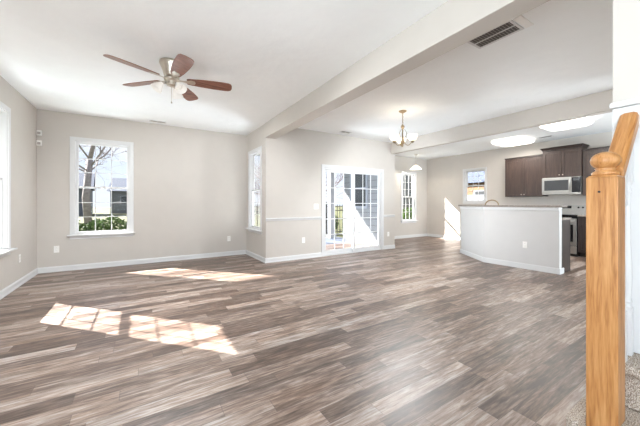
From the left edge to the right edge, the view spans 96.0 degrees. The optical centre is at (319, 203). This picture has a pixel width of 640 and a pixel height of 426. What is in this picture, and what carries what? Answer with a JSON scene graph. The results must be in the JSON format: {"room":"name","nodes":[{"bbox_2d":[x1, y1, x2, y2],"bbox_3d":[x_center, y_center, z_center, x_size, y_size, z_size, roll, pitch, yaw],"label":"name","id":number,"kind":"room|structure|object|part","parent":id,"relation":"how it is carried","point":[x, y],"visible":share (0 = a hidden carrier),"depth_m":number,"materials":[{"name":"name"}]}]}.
{"room":"empty living room","nodes":[
{"label":"empty living room","id":0,"kind":"room"},
{"bbox_2d":[0,76,36,290],"bbox_3d":[-1.452,-0.204,-0.518,0.100,2.740,12.660,0,0,-32],"label":"wall","id":1,"kind":"structure","parent":0,"point":[23,113],"depth_m":4.21,"materials":[{"name":"beige paint"}]},
{"bbox_2d":[0,101,17,257],"bbox_3d":[-3.847,-0.290,3.386,0.175,1.911,0.964,0,0,-32],"label":"window","id":2,"kind":"structure","parent":1,"relation":"in","point":[5,113],"depth_m":3.71,"materials":[{"name":"white paint"}]},
{"bbox_3d":[-3.881,0.123,3.365,0.028,0.897,0.756,0,0,-32],"label":"sash","id":3,"kind":"part","parent":2,"relation":"part of","materials":[{"name":"white paint"}]},
{"bbox_3d":[-3.879,-0.299,3.366,0.100,1.769,0.779,0,0,-32],"label":"frame","id":4,"kind":"part","parent":2,"relation":"part of","materials":[{"name":"white paint"}]},
{"bbox_3d":[-3.829,-0.330,3.397,0.018,1.832,0.904,0,0,-32],"label":"casing","id":5,"kind":"part","parent":2,"relation":"part of","materials":[{"name":"white paint"}]},
{"bbox_3d":[-3.805,0.598,3.412,0.074,0.024,0.964,0,0,-32],"label":"sill","id":6,"kind":"part","parent":2,"relation":"part of","materials":[{"name":"white paint"}]},
{"bbox_2d":[0,268,37,299],"bbox_3d":[-1.369,1.119,-0.535,0.022,0.095,12.544,0,0,-32],"label":"baseboard","id":7,"kind":"structure","parent":1,"relation":"attached to","point":[7,290],"depth_m":4.00,"materials":[{"name":"white paint"}]},
{"bbox_2d":[37,109,245,267],"bbox_3d":[-3.234,-0.204,5.774,3.546,2.740,0.100,0,0,-32],"label":"wall","id":8,"kind":"structure","parent":0,"point":[190,184],"depth_m":5.72,"materials":[{"name":"beige paint"}]},
{"bbox_2d":[36,130,41,135],"bbox_3d":[-4.669,-1.174,4.789,0.064,0.090,0.048,0,0,-32],"label":"sensor","id":9,"kind":"object","parent":8,"relation":"attached to","point":[38,132],"visible":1,"depth_m":4.78,"materials":[{"name":"white plastic"}]},
{"bbox_2d":[36,140,41,145],"bbox_3d":[-4.669,-1.004,4.789,0.064,0.090,0.048,0,0,-32],"label":"sensor","id":10,"kind":"object","parent":8,"relation":"attached to","point":[38,142],"visible":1,"depth_m":4.77,"materials":[{"name":"white plastic"}]},
{"bbox_2d":[54,246,58,252],"bbox_3d":[-4.500,0.781,4.918,0.072,0.116,0.008,0,0,-32],"label":"wall outlet","id":11,"kind":"object","parent":8,"relation":"attached to","point":[56,248],"visible":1,"depth_m":4.92,"materials":[{"name":"white plastic"}]},
{"bbox_2d":[67,136,135,238],"bbox_3d":[-3.966,-0.271,5.272,0.994,1.791,0.175,0,0,-32],"label":"window","id":12,"kind":"structure","parent":8,"relation":"in","point":[74,145],"depth_m":5.24,"materials":[{"name":"white paint"}]},
{"bbox_3d":[-3.940,0.558,5.229,0.994,0.024,0.074,0,0,-32],"label":"sill","id":13,"kind":"part","parent":12,"relation":"part of","materials":[{"name":"white paint"}]},
{"bbox_3d":[-4.004,-0.682,5.332,0.786,0.819,0.028,0,0,-32],"label":"sash","id":14,"kind":"part","parent":12,"relation":"part of","materials":[{"name":"white paint"}]},
{"bbox_3d":[-3.987,0.114,5.305,0.786,0.837,0.028,0,0,-32],"label":"sash","id":15,"kind":"part","parent":12,"relation":"part of","materials":[{"name":"white paint"}]},
{"bbox_2d":[78,188,126,230],"bbox_3d":[-3.985,0.113,5.301,0.714,0.771,0.009,0,0,-32],"label":"grille","id":16,"kind":"object","parent":12,"relation":"attached to","point":[95,202],"depth_m":5.30,"materials":[{"name":"white paint"}]},
{"bbox_2d":[79,145,126,186],"bbox_3d":[-4.002,-0.683,5.329,0.714,0.753,0.009,0,0,-32],"label":"grille","id":17,"kind":"object","parent":12,"relation":"attached to","point":[118,146],"depth_m":5.35,"materials":[{"name":"white paint"}]},
{"bbox_2d":[37,250,321,273],"bbox_3d":[-2.335,1.119,5.550,4.834,0.095,1.232,0,0,-32],"label":"baseboard","id":18,"kind":"structure","parent":8,"relation":"attached to","point":[239,252],"depth_m":5.72,"materials":[{"name":"white paint"}]},
{"bbox_2d":[246,124,270,257],"bbox_3d":[-1.367,-0.204,6.227,0.100,2.740,1.310,0,0,-32],"label":"wall","id":19,"kind":"structure","parent":0,"point":[259,244],"depth_m":5.75,"materials":[{"name":"beige paint"}]},
{"bbox_2d":[245,146,261,233],"bbox_3d":[-1.381,-0.271,6.177,0.175,1.791,0.884,0,0,-32],"label":"window","id":20,"kind":"structure","parent":19,"relation":"in","point":[251,157],"depth_m":6.46,"materials":[{"name":"white paint"}]},
{"bbox_3d":[-1.349,-0.279,6.197,0.100,1.649,0.699,0,0,-32],"label":"frame","id":21,"kind":"part","parent":20,"relation":"part of","materials":[{"name":"white paint"}]},
{"bbox_3d":[-1.347,0.114,6.198,0.028,0.837,0.676,0,0,-32],"label":"sash","id":22,"kind":"part","parent":20,"relation":"part of","materials":[{"name":"glass"}]},
{"bbox_2d":[252,191,259,225],"bbox_3d":[-1.351,0.113,6.196,0.009,0.771,0.604,0,0,-32],"label":"grille","id":23,"kind":"object","parent":20,"relation":"attached to","point":[253,202],"depth_m":6.45,"materials":[{"name":"white paint"}]},
{"bbox_3d":[-1.320,-0.682,6.215,0.028,0.819,0.676,0,0,-32],"label":"sash","id":24,"kind":"part","parent":20,"relation":"part of","materials":[{"name":"white paint"}]},
{"bbox_2d":[265,0,549,138],"bbox_3d":[0.304,-1.431,3.580,0.225,0.285,4.953,0,0,-31],"label":"ceiling beam","id":25,"kind":"structure","parent":19,"relation":"attached to","point":[454,23],"depth_m":2.61,"materials":[{"name":"beige paint"}]},
{"bbox_2d":[0,236,585,425],"bbox_3d":[2.891,1.226,2.237,10.386,0.120,12.930,0,0,-32],"label":"floor","id":26,"kind":"structure","parent":0,"point":[420,331],"depth_m":2.43,"materials":[{"name":"grey wood"}]},
{"bbox_2d":[458,205,571,274],"bbox_3d":[3.665,0.599,5.841,0.913,1.135,2.391,0,0,-16],"label":"kitchen island","id":27,"kind":"object","parent":26,"relation":"on","point":[494,234],"visible":1,"depth_m":5.22,"materials":[{"name":"grey paint"}]},
{"bbox_3d":[3.446,0.106,5.724,0.387,0.029,2.182,0,0,-16],"label":"cap moulding","id":28,"kind":"part","parent":27,"relation":"part of","materials":[{"name":"white paint"}]},
{"bbox_3d":[3.491,1.118,5.719,0.460,0.095,2.192,0,0,-20],"label":"island baseboard","id":29,"kind":"part","parent":27,"relation":"part of","materials":[{"name":"white paint"}]},
{"bbox_3d":[4.181,0.723,4.912,0.362,0.884,0.030,0,0,-32],"label":"panel","id":30,"kind":"part","parent":27,"relation":"part of","materials":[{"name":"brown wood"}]},
{"bbox_2d":[562,205,585,256],"bbox_3d":[5.652,0.603,6.751,0.713,1.124,0.740,0,0,-32],"label":"range","id":31,"kind":"object","parent":26,"relation":"on","point":[571,211],"visible":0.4,"depth_m":6.36,"materials":[{"name":"silver glass"}]},
{"bbox_3d":[5.413,0.633,6.602,0.039,0.595,0.728,0,0,-32],"label":"oven door","id":32,"kind":"part","parent":31,"relation":"part of","materials":[{"name":"silver metal"}]},
{"bbox_3d":[5.415,1.024,6.603,0.034,0.165,0.728,0,0,-32],"label":"drawer","id":33,"kind":"part","parent":31,"relation":"part of","materials":[{"name":"silver metal"}]},
{"bbox_2d":[562,214,585,215],"bbox_3d":[5.660,0.261,6.756,0.580,0.019,0.740,0,0,-32],"label":"cooktop","id":34,"kind":"object","parent":31,"relation":"in","point":[562,214],"depth_m":6.57,"materials":[{"name":"black glass"}]},
{"bbox_3d":[5.931,0.155,6.925,0.055,0.229,0.740,0,0,-32],"label":"control panel","id":35,"kind":"part","parent":31,"relation":"part of","materials":[{"name":"silver metal"}]},
{"bbox_2d":[578,217,585,256],"bbox_3d":[6.124,0.726,6.064,0.644,0.879,0.913,0,0,-32],"label":"base cabinet","id":36,"kind":"object","parent":26,"relation":"on","point":[581,220],"visible":0.17,"depth_m":6.25,"materials":[{"name":"brown wood"}]},
{"bbox_3d":[5.759,0.374,6.106,0.018,0.153,0.450,0,0,-32],"label":"drawer","id":37,"kind":"part","parent":36,"relation":"part of","materials":[{"name":"brown wood"}]},
{"bbox_2d":[566,352,639,425],"bbox_3d":[2.427,0.017,1.368,3.174,2.297,1.128,0,0,-32],"label":"staircase","id":38,"kind":"structure","parent":26,"relation":"on","point":[576,416],"depth_m":1.12,"materials":[{"name":"carpet"}]},
{"bbox_2d":[586,152,624,425],"bbox_3d":[1.087,0.396,1.098,0.092,1.185,0.089,0,0,-32],"label":"newel post","id":39,"kind":"object","parent":38,"relation":"on","point":[605,187],"visible":1,"depth_m":1.07,"materials":[{"name":"brown wood"}]},
{"bbox_2d":[608,112,638,176],"bbox_3d":[1.227,-0.228,1.174,0.226,0.323,0.060,0,0,-32],"label":"handrail","id":40,"kind":"object","parent":39,"relation":"attached to","point":[625,133],"visible":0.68,"depth_m":1.17,"materials":[{"name":"brown wood"}]},
{"bbox_2d":[625,167,627,362],"bbox_3d":[1.221,0.238,1.169,0.032,0.794,0.032,0,0,-32],"label":"baluster","id":41,"kind":"object","parent":38,"relation":"on","point":[626,174],"visible":0.18,"depth_m":1.16,"materials":[{"name":"white paint"}]},
{"bbox_2d":[625,145,633,355],"bbox_3d":[1.298,0.189,1.216,0.032,0.891,0.032,0,0,-32],"label":"baluster","id":42,"kind":"object","parent":38,"relation":"on","point":[628,254],"visible":0.5,"depth_m":1.21,"materials":[{"name":"white paint"}]},
{"bbox_2d":[0,0,612,159],"bbox_3d":[2.891,-1.624,2.237,10.386,0.100,12.930,0,0,-32],"label":"ceiling","id":43,"kind":"structure","parent":0,"point":[272,54],"depth_m":3.17,"materials":[{"name":"white paint"}]},
{"bbox_2d":[103,54,231,103],"bbox_3d":[-1.621,-1.349,3.197,1.229,0.450,1.217,0,0,-32],"label":"ceiling fan","id":44,"kind":"object","parent":43,"relation":"hanging from","point":[173,69],"visible":1,"depth_m":3.15,"materials":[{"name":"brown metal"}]},
{"bbox_3d":[-1.870,-1.381,2.878,0.153,0.041,0.487,0,0,33],"label":"blade","id":45,"kind":"part","parent":44,"relation":"part of","materials":[{"name":"brown wood"}]},
{"bbox_3d":[-2.038,-1.381,3.315,0.487,0.041,0.153,0,0,15],"label":"blade","id":46,"kind":"part","parent":44,"relation":"part of","materials":[{"name":"brown wood"}]},
{"bbox_3d":[-1.778,-1.270,3.127,0.117,0.129,0.117,0,0,10],"label":"lamp shade","id":47,"kind":"part","parent":44,"relation":"part of","materials":[{"name":"white glass"}]},
{"bbox_3d":[-1.660,-1.270,3.359,0.119,0.129,0.123,0,0,-32],"label":"lamp shade","id":48,"kind":"part","parent":44,"relation":"part of","materials":[{"name":"white glass"}]},
{"bbox_3d":[-1.519,-1.270,3.150,0.119,0.129,0.122,0,0,-32],"label":"lamp shade","id":49,"kind":"part","parent":44,"relation":"part of","materials":[{"name":"white glass"}]},
{"bbox_3d":[-1.403,-1.381,2.902,0.153,0.041,0.487,0,0,-39],"label":"blade","id":50,"kind":"part","parent":44,"relation":"part of","materials":[{"name":"brown wood"}]},
{"bbox_3d":[-1.674,-1.381,3.610,0.153,0.041,0.487,0,0,-3],"label":"blade","id":51,"kind":"part","parent":44,"relation":"part of","materials":[{"name":"brown wood"}]},
{"bbox_3d":[-1.281,-1.381,3.355,0.487,0.041,0.153,0,0,-21],"label":"blade","id":52,"kind":"part","parent":44,"relation":"part of","materials":[{"name":"brown wood"}]},
{"bbox_2d":[389,110,417,146],"bbox_3d":[1.441,-1.268,4.874,0.421,0.612,0.460,0,0,38],"label":"chandelier","id":53,"kind":"object","parent":43,"relation":"hanging from","point":[394,137],"visible":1,"depth_m":4.84,"materials":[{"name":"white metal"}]},
{"bbox_3d":[1.250,-1.095,4.837,0.166,0.098,0.166,0,0,38],"label":"lamp shade","id":54,"kind":"part","parent":53,"relation":"part of","materials":[{"name":"white glass"}]},
{"bbox_3d":[1.407,-1.157,4.900,0.068,0.390,0.068,0,0,38],"label":"stem","id":55,"kind":"part","parent":53,"relation":"part of","materials":[{"name":"brown metal"}]},
{"bbox_3d":[1.541,-1.095,4.796,0.166,0.098,0.166,0,0,38],"label":"lamp shade","id":56,"kind":"part","parent":53,"relation":"part of","materials":[{"name":"white glass"}]},
{"bbox_2d":[410,154,420,169],"bbox_3d":[3.081,-1.336,9.260,0.370,0.474,0.370,0,0,-32],"label":"pendant light","id":57,"kind":"object","parent":43,"relation":"hanging from","point":[415,167],"visible":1,"depth_m":9.20,"materials":[{"name":"white glass"}]},
{"bbox_3d":[3.081,-1.169,9.260,0.370,0.140,0.370,0,0,-32],"label":"lamp shade","id":58,"kind":"part","parent":57,"relation":"part of","materials":[{"name":"white glass"}]},
{"bbox_2d":[467,20,523,48],"bbox_3d":[1.622,-1.570,2.688,0.250,0.008,0.400,0,0,-32],"label":"ceiling vent","id":59,"kind":"object","parent":43,"relation":"in","point":[510,27],"visible":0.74,"depth_m":2.68,"materials":[{"name":"beige metal"}]},
{"bbox_2d":[491,136,534,146],"bbox_3d":[4.787,-1.525,7.154,0.800,0.098,0.720,0,0,-32],"label":"ceiling light","id":60,"kind":"object","parent":43,"relation":"attached to","point":[517,140],"visible":1,"depth_m":6.97,"materials":[{"name":"white plastic"}]},
{"bbox_2d":[513,15,533,27],"bbox_3d":[1.756,-1.568,2.483,0.230,0.012,0.060,0,0,-32],"label":"strip","id":61,"kind":"object","parent":43,"relation":"attached to","point":[521,19],"visible":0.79,"depth_m":2.47,"materials":[{"name":"beige paint"}]},
{"bbox_2d":[539,117,593,130],"bbox_3d":[4.737,-1.525,5.554,0.680,0.098,0.700,0,0,-32],"label":"ceiling light","id":62,"kind":"object","parent":43,"relation":"attached to","point":[585,121],"visible":0.8,"depth_m":5.44,"materials":[{"name":"white plastic"}]},
{"bbox_2d":[271,128,394,257],"bbox_3d":[0.459,-0.204,6.654,3.450,2.740,0.100,0,0,-32],"label":"wall","id":63,"kind":"structure","parent":0,"point":[297,156],"depth_m":6.14,"materials":[{"name":"beige paint"}]},
{"bbox_2d":[266,217,321,220],"bbox_3d":[-0.509,0.320,5.974,1.288,0.063,0.026,0,0,-32],"label":"trim","id":64,"kind":"structure","parent":63,"relation":"attached to","point":[290,218],"depth_m":5.95,"materials":[{"name":"white paint"}]},
{"bbox_2d":[321,164,383,256],"bbox_3d":[0.801,0.152,6.851,1.864,2.027,0.129,0,0,-32],"label":"door","id":65,"kind":"structure","parent":63,"relation":"in","point":[334,169],"depth_m":6.83,"materials":[{"name":"white paint"}]},
{"bbox_3d":[0.439,0.183,6.672,0.875,1.893,0.035,0,0,-32],"label":"fixed panel","id":66,"kind":"part","parent":65,"relation":"part of","materials":[{"name":"white glass"}]},
{"bbox_2d":[326,173,351,249],"bbox_3d":[0.442,0.173,6.666,0.751,1.763,0.009,0,0,-32],"label":"grille","id":67,"kind":"object","parent":65,"relation":"attached to","point":[343,188],"depth_m":6.73,"materials":[{"name":"white paint"}]},
{"bbox_3d":[1.143,0.183,7.064,0.875,1.893,0.035,0,0,-32],"label":"sliding panel","id":68,"kind":"part","parent":65,"relation":"part of","materials":[{"name":"white glass"}]},
{"bbox_2d":[355,174,377,246],"bbox_3d":[1.146,0.173,7.059,0.751,1.763,0.009,0,0,-32],"label":"grille","id":69,"kind":"object","parent":65,"relation":"attached to","point":[362,203],"depth_m":7.12,"materials":[{"name":"white paint"}]},
{"bbox_2d":[384,233,426,248],"bbox_3d":[2.730,1.119,8.815,3.488,0.095,1.402,0,0,-32],"label":"baseboard","id":70,"kind":"structure","parent":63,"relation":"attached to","point":[425,234],"depth_m":9.67,"materials":[{"name":"white paint"}]},
{"bbox_2d":[391,89,612,153],"bbox_3d":[3.209,-1.431,5.395,0.140,0.285,4.950,0,0,-32],"label":"ceiling beam","id":71,"kind":"structure","parent":63,"relation":"attached to","point":[597,103],"depth_m":4.93,"materials":[{"name":"beige paint"}]},
{"bbox_2d":[344,173,376,245],"bbox_3d":[1.288,-0.129,8.354,0.038,2.650,1.895,0,0,-32],"label":"wall","id":72,"kind":"structure","parent":0,"point":[347,210],"depth_m":8.36,"materials":[{"name":"white"}]},
{"bbox_2d":[350,174,367,208],"bbox_3d":[1.141,-0.454,8.519,0.035,1.200,0.800,0,0,-32],"label":"porch window","id":73,"kind":"structure","parent":72,"relation":"in","point":[358,177],"depth_m":8.45,"materials":[{"name":"white glass"}]},
{"bbox_3d":[1.149,-0.454,8.524,0.010,1.058,0.658,0,0,-32],"label":"pane","id":74,"kind":"part","parent":73,"relation":"part of","materials":[{"name":"clear glass"}]},
{"bbox_2d":[395,156,426,235],"bbox_3d":[2.500,-0.204,9.557,3.090,2.740,0.100,0,0,-32],"label":"wall","id":75,"kind":"structure","parent":0,"point":[405,164],"depth_m":9.96,"materials":[{"name":"beige paint"}]},
{"bbox_2d":[400,171,417,222],"bbox_3d":[3.021,-0.205,9.838,0.814,1.741,0.175,0,0,-32],"label":"window","id":76,"kind":"structure","parent":75,"relation":"in","point":[413,174],"depth_m":9.96,"materials":[{"name":"white paint"}]},
{"bbox_3d":[2.983,-0.605,9.899,0.606,0.794,0.028,0,0,-32],"label":"sash","id":77,"kind":"part","parent":76,"relation":"part of","materials":[{"name":"white paint"}]},
{"bbox_2d":[405,175,411,195],"bbox_3d":[2.985,-0.606,9.895,0.534,0.728,0.009,0,0,-32],"label":"grille","id":78,"kind":"object","parent":76,"relation":"attached to","point":[408,182],"depth_m":9.94,"materials":[{"name":"white paint"}]},
{"bbox_3d":[3.000,0.166,9.872,0.606,0.812,0.028,0,0,-32],"label":"sash","id":79,"kind":"part","parent":76,"relation":"part of","materials":[{"name":"white paint"}]},
{"bbox_3d":[3.001,-0.214,9.870,0.629,1.599,0.100,0,0,-32],"label":"frame","id":80,"kind":"part","parent":76,"relation":"part of","materials":[{"name":"white paint"}]},
{"bbox_2d":[427,131,611,236],"bbox_3d":[6.431,-0.204,6.277,0.100,2.740,9.830,0,0,-32],"label":"wall","id":81,"kind":"structure","parent":0,"point":[444,174],"depth_m":8.84,"materials":[{"name":"beige paint"}]},
{"bbox_2d":[427,233,460,239],"bbox_3d":[4.530,1.119,9.203,0.022,0.095,2.608,0,0,-32],"label":"baseboard","id":82,"kind":"structure","parent":81,"relation":"attached to","point":[431,235],"depth_m":9.72,"materials":[{"name":"white paint"}]},
{"bbox_2d":[463,167,486,203],"bbox_3d":[4.791,-0.539,8.884,0.118,1.094,0.754,0,0,-32],"label":"window","id":83,"kind":"structure","parent":81,"relation":"in","point":[465,171],"depth_m":8.92,"materials":[{"name":"white paint"}]},
{"bbox_3d":[4.828,-0.772,8.907,0.028,0.479,0.606,0,0,-32],"label":"sash","id":84,"kind":"part","parent":83,"relation":"part of","materials":[{"name":"white paint"}]},
{"bbox_3d":[4.801,-0.317,8.890,0.028,0.497,0.606,0,0,-32],"label":"sash","id":85,"kind":"part","parent":83,"relation":"part of","materials":[{"name":"white paint"}]},
{"bbox_2d":[469,186,483,199],"bbox_3d":[4.797,-0.318,8.887,0.009,0.431,0.534,0,0,-32],"label":"grille","id":86,"kind":"object","parent":83,"relation":"attached to","point":[472,195],"depth_m":8.84,"materials":[{"name":"white paint"}]},
{"bbox_2d":[505,154,547,196],"bbox_3d":[5.378,-0.696,7.532,0.354,1.033,0.881,0,0,-32],"label":"upper cabinet","id":87,"kind":"object","parent":81,"relation":"attached to","point":[523,175],"visible":1,"depth_m":7.42,"materials":[{"name":"brown wood"}]},
{"bbox_3d":[5.143,-0.672,7.640,0.018,0.974,0.426,0,0,-32],"label":"door","id":88,"kind":"part","parent":87,"relation":"part of","materials":[{"name":"brown wood"}]},
{"bbox_3d":[5.382,-1.196,7.535,0.345,0.033,0.881,0,0,-32],"label":"crown moulding","id":89,"kind":"part","parent":87,"relation":"part of","materials":[{"name":"brown wood"}]},
{"bbox_3d":[5.372,-0.672,7.273,0.018,0.974,0.426,0,0,-32],"label":"door","id":90,"kind":"part","parent":87,"relation":"part of","materials":[{"name":"brown wood"}]},
{"bbox_2d":[540,143,588,177],"bbox_3d":[5.780,-0.978,6.831,0.415,0.718,0.820,0,0,-32],"label":"upper cabinet","id":91,"kind":"object","parent":81,"relation":"attached to","point":[567,160],"visible":1,"depth_m":6.71,"materials":[{"name":"brown wood"}]},
{"bbox_3d":[5.562,-0.934,6.913,0.018,0.619,0.364,0,0,-32],"label":"door","id":92,"kind":"part","parent":91,"relation":"part of","materials":[{"name":"brown wood"}]},
{"bbox_2d":[542,176,582,194],"bbox_3d":[5.768,-0.413,6.824,0.444,0.402,0.730,0,0,-32],"label":"microwave","id":93,"kind":"object","parent":91,"relation":"attached to","point":[573,185],"visible":0.95,"depth_m":6.70,"materials":[{"name":"silver metal"}]},
{"bbox_3d":[5.581,-0.427,6.800,0.024,0.340,0.569,0,0,-32],"label":"door","id":94,"kind":"part","parent":93,"relation":"part of","materials":[{"name":"silver metal"}]},
{"bbox_3d":[5.776,-0.427,6.490,0.022,0.340,0.154,0,0,-32],"label":"control panel","id":95,"kind":"part","parent":93,"relation":"part of","materials":[{"name":"black glass"}]},
{"bbox_3d":[5.780,-1.300,6.831,0.415,0.073,0.820,0,0,-32],"label":"crown moulding","id":96,"kind":"part","parent":91,"relation":"part of","materials":[{"name":"brown wood"}]},
{"bbox_3d":[5.758,-0.934,6.599,0.018,0.619,0.364,0,0,-32],"label":"door","id":97,"kind":"part","parent":91,"relation":"part of","materials":[{"name":"brown wood"}]},
{"bbox_2d":[582,146,609,195],"bbox_3d":[6.247,-0.696,6.141,0.354,1.033,0.931,0,0,-32],"label":"upper cabinet","id":98,"kind":"object","parent":81,"relation":"attached to","point":[589,153],"visible":0.2,"depth_m":6.37,"materials":[{"name":"brown wood"}]},
{"bbox_3d":[6.251,-1.196,6.144,0.345,0.033,0.931,0,0,-32],"label":"crown moulding","id":99,"kind":"part","parent":98,"relation":"part of","materials":[{"name":"brown wood"}]},
{"bbox_2d":[613,0,639,102],"bbox_3d":[2.829,-1.434,2.172,3.500,5.200,0.114,0,0,-32],"label":"wall","id":100,"kind":"structure","parent":0,"point":[626,13],"depth_m":1.26,"materials":[{"name":"beige paint"}]},
{"bbox_2d":[609,97,639,109],"bbox_3d":[1.332,-0.433,1.236,0.030,0.026,0.128,0,0,-32],"label":"trim","id":101,"kind":"structure","parent":100,"relation":"attached to","point":[634,101],"depth_m":1.24,"materials":[{"name":"white paint"}]},
{"bbox_2d":[612,104,639,353],"bbox_3d":[1.337,0.107,1.240,0.018,1.053,0.110,0,0,-32],"label":"trim","id":102,"kind":"structure","parent":100,"relation":"attached to","point":[635,194],"depth_m":1.22,"materials":[{"name":"white paint"}]},
{"label":"outside","id":103,"kind":"structure","parent":0,"visible":0},
{"bbox_2d":[79,207,342,237],"bbox_3d":[-20.889,1.396,61.736,150.000,0.100,113.150,0,0,-32],"label":"lawn","id":104,"kind":"structure","parent":103,"point":[99,211],"depth_m":32.31,"materials":[{"name":"green plant"}]},
{"bbox_2d":[79,173,94,215],"bbox_3d":[-31.797,-1.155,32.015,10.700,4.999,7.700,0,0,-36],"label":"neighbor house","id":105,"kind":"structure","parent":104,"relation":"on","point":[81,175],"depth_m":32.96,"materials":[{"name":"grey"}]},
{"bbox_2d":[79,144,126,228],"bbox_3d":[-9.612,-3.143,11.627,7.616,9.001,9.789,0,0,-36],"label":"bare tree","id":106,"kind":"object","parent":104,"relation":"on","point":[87,213],"visible":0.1,"depth_m":11.71,"materials":[{"name":"grey plant"}]},
{"bbox_2d":[79,217,126,230],"bbox_3d":[-7.317,0.867,8.402,5.316,1.055,0.822,0,0,-32],"label":"hedge","id":107,"kind":"object","parent":104,"relation":"on","point":[90,226],"visible":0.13,"depth_m":8.71,"materials":[{"name":"green plant"}]},
{"bbox_2d":[107,178,126,213],"bbox_3d":[-24.800,-1.155,43.462,10.700,4.999,7.700,0,0,-26],"label":"neighbor house","id":108,"kind":"structure","parent":104,"relation":"on","point":[118,195],"depth_m":38.67,"materials":[{"name":"white"}]},
{"bbox_3d":[-26.237,-0.424,38.805,0.900,1.060,0.009,0,0,-26],"label":"pane","id":109,"kind":"part","parent":108,"relation":"part of","materials":[{"name":"grey glass"}]},
{"bbox_2d":[254,167,342,209],"bbox_3d":[-1.353,-1.504,16.604,8.000,5.727,6.869,0,0,-32],"label":"trees","id":110,"kind":"object","parent":104,"relation":"on","point":[258,167],"visible":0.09,"depth_m":16.00,"materials":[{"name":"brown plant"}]},
{"bbox_2d":[254,202,411,234],"bbox_3d":[1.273,0.645,12.116,12.060,1.399,0.060,0,0,-32],"label":"iron fence","id":111,"kind":"object","parent":104,"relation":"on","point":[405,205],"visible":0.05,"depth_m":11.76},
{"bbox_3d":[0.256,0.645,11.480,0.060,1.399,0.060,0,0,-32],"label":"post","id":112,"kind":"part","parent":111,"relation":"part of","materials":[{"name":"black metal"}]},
{"bbox_2d":[327,211,338,233],"bbox_3d":[0.260,0.817,12.646,1.232,1.059,1.251,0,0,-32],"label":"bush","id":113,"kind":"object","parent":104,"relation":"on","point":[327,211],"visible":0.08,"depth_m":12.42,"materials":[{"name":"green plant"}]},
{"bbox_2d":[403,175,411,217],"bbox_3d":[8.143,-2.054,22.068,4.300,6.799,4.300,0,0,13],"label":"neighbor house","id":114,"kind":"structure","parent":104,"relation":"on","point":[405,177],"depth_m":20.67,"materials":[{"name":"white"}]},
{"bbox_3d":[6.848,-1.722,20.463,0.900,1.984,0.009,0,0,13],"label":"pane","id":115,"kind":"part","parent":114,"relation":"part of","materials":[{"name":"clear glass"}]},
{"bbox_2d":[403,207,411,218],"bbox_3d":[3.557,0.746,11.582,0.915,1.231,0.895,0,0,-32],"label":"bush","id":116,"kind":"object","parent":104,"relation":"on","point":[406,213],"visible":0.23,"depth_m":11.45,"materials":[{"name":"green plant"}]},
{"bbox_2d":[467,171,484,194],"bbox_3d":[14.631,-1.129,27.537,7.700,4.949,8.700,0,0,-32],"label":"neighbor house","id":117,"kind":"structure","parent":104,"relation":"on","point":[479,175],"depth_m":24.01,"materials":[{"name":"beige"}]},
{"bbox_3d":[13.028,-0.454,23.392,0.009,1.081,0.900,0,0,-32],"label":"pane","id":118,"kind":"part","parent":117,"relation":"part of","materials":[{"name":"grey glass"}]},
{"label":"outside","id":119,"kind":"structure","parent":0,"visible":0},
{"bbox_2d":[326,237,349,244],"bbox_3d":[-0.615,1.271,8.722,3.800,0.150,1.754,0,0,-32],"label":"patio","id":120,"kind":"structure","parent":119,"point":[338,240],"depth_m":9.06,"materials":[{"name":"concrete"}]},
{"bbox_2d":[326,172,336,238],"bbox_3d":[0.394,-0.127,9.975,0.260,2.644,0.260,0,0,-32],"label":"porch column","id":121,"kind":"structure","parent":120,"relation":"on","point":[330,175],"depth_m":9.89,"materials":[{"name":"white plastic"}]},
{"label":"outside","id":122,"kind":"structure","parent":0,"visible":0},
{"bbox_3d":[18.855,1.396,-1.867,150.000,0.100,36.850,0,0,-32],"label":"ground","id":123,"kind":"structure","parent":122,"visible":0},
{"bbox_2d":[467,195,483,199],"bbox_3d":[8.746,0.370,14.309,0.120,1.949,9.120,0,0,-32],"label":"vinyl fence","id":124,"kind":"object","parent":123,"relation":"on","point":[468,196],"visible":0.02,"depth_m":15.16,"materials":[{"name":"white plastic"}]}
]}

